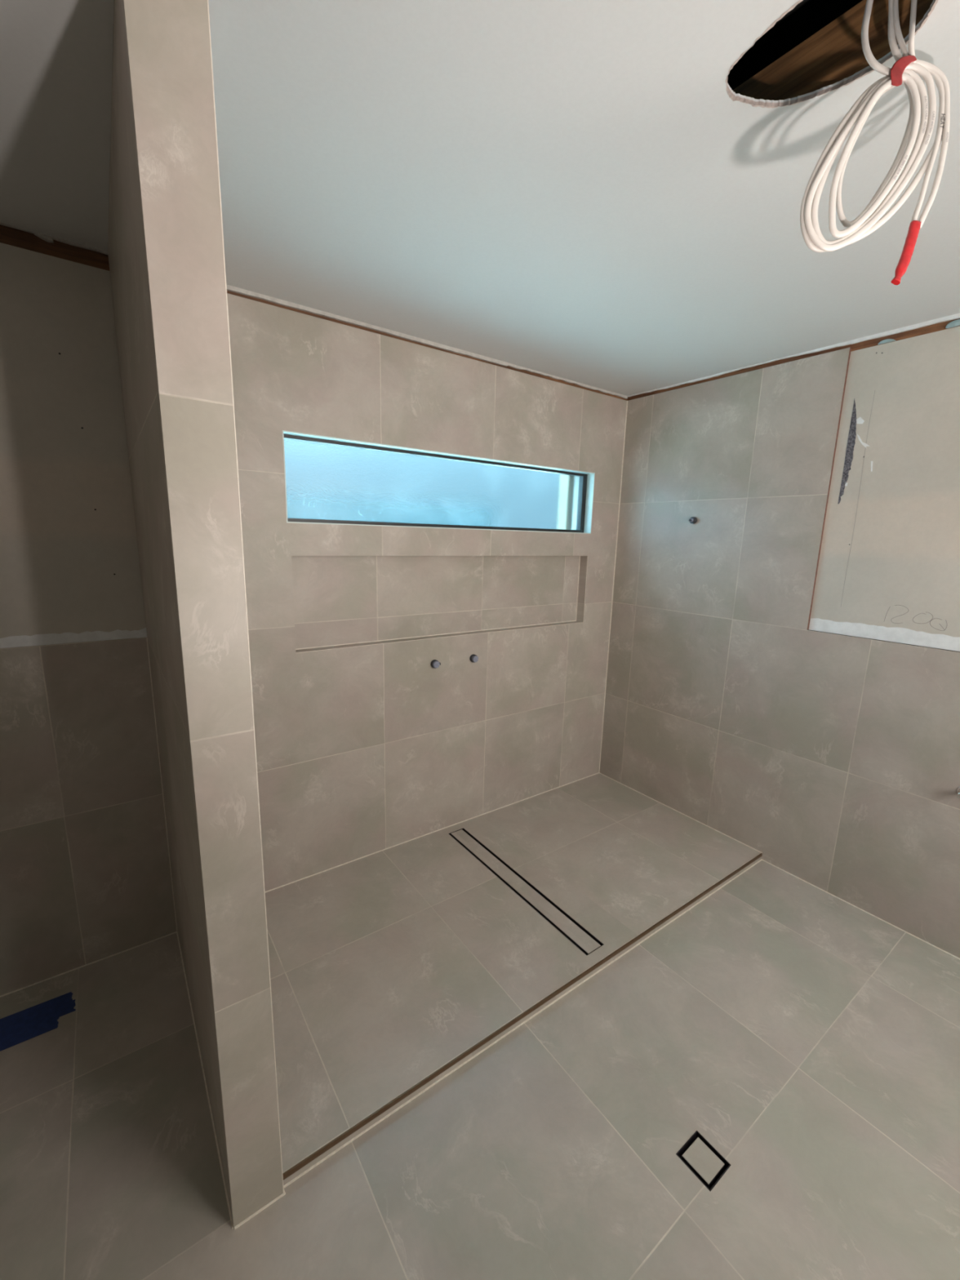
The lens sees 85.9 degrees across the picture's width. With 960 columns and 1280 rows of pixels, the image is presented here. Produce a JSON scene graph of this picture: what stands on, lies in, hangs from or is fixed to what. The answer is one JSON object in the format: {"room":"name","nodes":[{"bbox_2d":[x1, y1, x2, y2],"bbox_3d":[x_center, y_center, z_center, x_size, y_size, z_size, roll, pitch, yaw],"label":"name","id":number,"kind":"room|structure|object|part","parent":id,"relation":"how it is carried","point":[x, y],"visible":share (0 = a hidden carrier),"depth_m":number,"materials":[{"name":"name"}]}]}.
{"room":"building under construction","nodes":[
{"label":"building under construction","id":0,"kind":"room"},
{"bbox_2d":[107,0,283,1228],"bbox_3d":[-0.812,0.075,1.419,0.111,2.407,1.098,-7,14,-35],"label":"wall partition","id":1,"kind":"structure","parent":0,"point":[166,254],"depth_m":0.96,"materials":[{"name":"tile"}]},
{"bbox_2d":[176,932,233,1229],"bbox_3d":[-0.888,1.260,1.620,0.004,0.002,1.094,-7,14,-35],"label":"trim","id":2,"kind":"structure","parent":1,"relation":"attached to","point":[216,1142],"depth_m":1.45,"materials":[{"name":"plastic"}]},
{"bbox_2d":[207,0,284,1193],"bbox_3d":[-0.446,0.163,1.016,0.002,2.404,0.002,-7,14,-35],"label":"trim","id":3,"kind":"structure","parent":1,"relation":"attached to","point":[207,0],"depth_m":0.94,"materials":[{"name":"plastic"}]},
{"bbox_2d":[234,1191,285,1229],"bbox_3d":[-0.519,1.349,1.219,0.114,0.004,0.004,-7,14,-35],"label":"trim","id":4,"kind":"structure","parent":1,"relation":"attached to","point":[284,1193],"depth_m":1.22,"materials":[{"name":"plastic"}]},
{"bbox_2d":[0,224,627,995],"bbox_3d":[-0.583,-0.138,2.290,3.470,2.496,0.090,-7,14,-35],"label":"wall","id":5,"kind":"structure","parent":0,"point":[363,750],"depth_m":2.07,"materials":[{"name":"tile"}]},
{"bbox_3d":[-1.561,-1.159,1.361,1.001,0.180,0.068,-7,14,-35],"label":"timber plate","id":6,"kind":"part","parent":5,"relation":"part of","materials":[{"name":"brown wood"}]},
{"bbox_2d":[0,931,177,997],"bbox_3d":[-1.601,1.209,1.776,0.971,0.004,0.004,-7,14,-35],"label":"trim","id":7,"kind":"structure","parent":5,"relation":"attached to","point":[175,931],"depth_m":1.89,"materials":[{"name":"plastic"}]},
{"bbox_2d":[146,637,177,931],"bbox_3d":[-1.193,0.577,1.939,0.002,1.194,0.002,-7,14,-35],"label":"trim","id":8,"kind":"structure","parent":5,"relation":"attached to","point":[146,637],"depth_m":1.93,"materials":[{"name":"plastic"}]},
{"bbox_3d":[-0.116,-1.358,2.373,2.388,0.113,0.080,-7,14,-35],"label":"timber plate","id":9,"kind":"part","parent":5,"relation":"part of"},
{"bbox_2d":[264,772,599,892],"bbox_3d":[-0.155,1.007,2.796,2.368,0.004,0.004,-7,14,-35],"label":"trim","id":10,"kind":"structure","parent":5,"relation":"attached to","point":[598,772],"depth_m":2.66,"materials":[{"name":"plastic"}]},
{"bbox_2d":[430,659,440,668],"bbox_3d":[-0.217,0.120,2.540,0.046,0.043,0.030,-7,14,-35],"label":"plug","id":11,"kind":"object","parent":5,"relation":"attached to","point":[434,664],"visible":1,"depth_m":2.53,"materials":[{"name":"plastic"}]},
{"bbox_2d":[295,620,576,649],"bbox_3d":[-0.104,-0.039,2.684,1.715,0.003,0.003,-7,14,-35],"label":"trim","id":12,"kind":"structure","parent":5,"relation":"attached to","point":[571,620],"depth_m":2.56,"materials":[{"name":"plastic"}]},
{"bbox_2d":[282,430,595,533],"bbox_3d":[-0.075,-0.720,2.534,1.744,0.344,0.089,-7,14,-35],"label":"window","id":13,"kind":"structure","parent":5,"relation":"in","point":[329,480],"depth_m":2.43,"materials":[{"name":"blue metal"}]},
{"bbox_2d":[295,622,582,653],"bbox_3d":[-0.069,-0.027,2.636,1.717,0.002,0.002,-7,14,-35],"label":"trim","id":14,"kind":"structure","parent":5,"relation":"attached to","point":[580,622],"depth_m":2.50,"materials":[{"name":"plastic"}]},
{"bbox_2d":[469,653,478,662],"bbox_3d":[-0.028,0.097,2.674,0.043,0.043,0.030,-7,14,-35],"label":"plug","id":15,"kind":"object","parent":5,"relation":"attached to","point":[473,658],"visible":1,"depth_m":2.66,"materials":[{"name":"plastic"}]},
{"bbox_2d":[575,555,580,620],"bbox_3d":[0.597,-0.315,3.140,0.003,0.395,0.003,-7,14,-35],"label":"trim","id":16,"kind":"structure","parent":5,"relation":"attached to","point":[580,556],"depth_m":3.14,"materials":[{"name":"plastic"}]},
{"bbox_2d":[582,558,587,622],"bbox_3d":[0.633,-0.303,3.093,0.002,0.398,0.002,-7,14,-35],"label":"trim","id":17,"kind":"structure","parent":5,"relation":"attached to","point":[587,558],"depth_m":3.09,"materials":[{"name":"plastic"}]},
{"bbox_2d":[599,400,627,771],"bbox_3d":[0.834,-0.254,3.249,0.004,2.342,0.004,-7,14,-35],"label":"trim","id":18,"kind":"structure","parent":5,"relation":"attached to","point":[627,401],"depth_m":3.22,"materials":[{"name":"plastic"}]},
{"bbox_2d":[0,773,959,1279],"bbox_3d":[0.382,1.382,1.164,3.450,0.066,3.350,-7,14,-35],"label":"floor","id":19,"kind":"structure","parent":0,"point":[811,1039],"depth_m":1.51,"materials":[{"name":"tile"}]},
{"bbox_2d":[0,991,75,1051],"bbox_3d":[-1.555,1.248,1.592,0.486,0.001,0.142,-7,14,-35],"label":"tape","id":20,"kind":"object","parent":19,"relation":"on","point":[17,1028],"visible":1,"depth_m":1.67,"materials":[{"name":"blue plastic"}]},
{"bbox_2d":[282,853,762,1187],"bbox_3d":[0.474,1.202,1.940,2.365,0.015,0.004,-7,14,-35],"label":"trim","id":21,"kind":"structure","parent":19,"relation":"attached to","point":[289,1172],"depth_m":1.60,"materials":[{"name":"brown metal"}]},
{"bbox_2d":[448,827,603,955],"bbox_3d":[0.157,1.118,2.365,0.096,0.030,0.977,-7,14,-35],"label":"linear drain","id":22,"kind":"object","parent":19,"relation":"in","point":[570,928],"visible":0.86,"depth_m":2.27,"materials":[{"name":"tile"}]},
{"bbox_2d":[675,1130,730,1191],"bbox_3d":[0.582,1.369,1.346,0.096,0.030,0.096,-7,14,-35],"label":"floor drain","id":23,"kind":"object","parent":19,"relation":"in","point":[708,1165],"depth_m":1.34,"materials":[{"name":"tile"}]},
{"bbox_2d":[0,0,959,399],"bbox_3d":[0.442,-0.976,0.706,3.462,0.026,3.370,-7,14,-35],"label":"ceiling","id":24,"kind":"structure","parent":0,"point":[581,193],"depth_m":1.21,"materials":[{"name":"paint"}]},
{"bbox_2d":[733,0,933,100],"bbox_3d":[0.608,-1.116,1.068,0.045,0.114,2.300,-7,14,-35],"label":"joist","id":25,"kind":"object","parent":24,"relation":"attached to","point":[834,53],"visible":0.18,"depth_m":0.96,"materials":[{"name":"brown wood"}]},
{"bbox_2d":[800,0,950,284],"bbox_3d":[0.674,-0.955,0.852,0.268,0.717,0.171,-7,14,-35],"label":"cable coil","id":26,"kind":"object","parent":24,"relation":"hanging from","point":[906,69],"visible":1,"depth_m":0.85,"materials":[{"name":"white plastic"}]},
{"bbox_2d":[924,111,934,144],"bbox_3d":[0.743,-0.845,0.850,0.018,0.054,0.004,-7,14,-35],"label":"print","id":27,"kind":"object","parent":26,"relation":"attached to","point":[929,115],"depth_m":0.85},
{"bbox_2d":[599,318,959,958],"bbox_3d":[1.847,-0.006,1.946,0.090,2.496,3.360,-7,14,-35],"label":"wall","id":28,"kind":"structure","parent":0,"point":[783,677],"depth_m":2.34,"materials":[{"name":"tile"}]},
{"bbox_2d":[599,772,762,853],"bbox_3d":[1.120,0.990,3.049,0.004,0.004,1.080,-7,14,-35],"label":"trim","id":29,"kind":"structure","parent":28,"relation":"attached to","point":[599,772],"depth_m":2.95,"materials":[{"name":"plastic"}]},
{"bbox_2d":[688,516,697,524],"bbox_3d":[1.127,-0.637,2.740,0.043,0.037,0.037,-7,14,-35],"label":"plug","id":30,"kind":"object","parent":28,"relation":"attached to","point":[693,520],"visible":1,"depth_m":2.73,"materials":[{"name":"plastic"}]},
{"bbox_3d":[1.882,-1.168,1.718,0.078,0.128,3.360,-7,14,-35],"label":"timber plate","id":31,"kind":"part","parent":28,"relation":"part of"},
{"bbox_2d":[760,858,959,959],"bbox_3d":[2.096,1.315,1.729,0.004,0.004,2.267,-7,14,-35],"label":"trim","id":32,"kind":"structure","parent":28,"relation":"attached to","point":[761,859],"depth_m":2.25,"materials":[{"name":"plastic"}]},
{"bbox_2d":[955,786,959,799],"bbox_3d":[1.826,0.584,1.950,0.050,0.048,0.048,-7,14,-35],"label":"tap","id":33,"kind":"object","parent":28,"relation":"attached to","point":[957,790],"visible":1,"depth_m":1.97,"materials":[{"name":"silver metal"}]},
{"bbox_2d":[727,0,862,90],"bbox_3d":[0.461,-1.242,0.712,3.550,0.020,3.450,-7,14,-35],"label":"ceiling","id":34,"kind":"structure","parent":0,"point":[807,17],"depth_m":1.11,"materials":[{"name":"black"}]}
]}

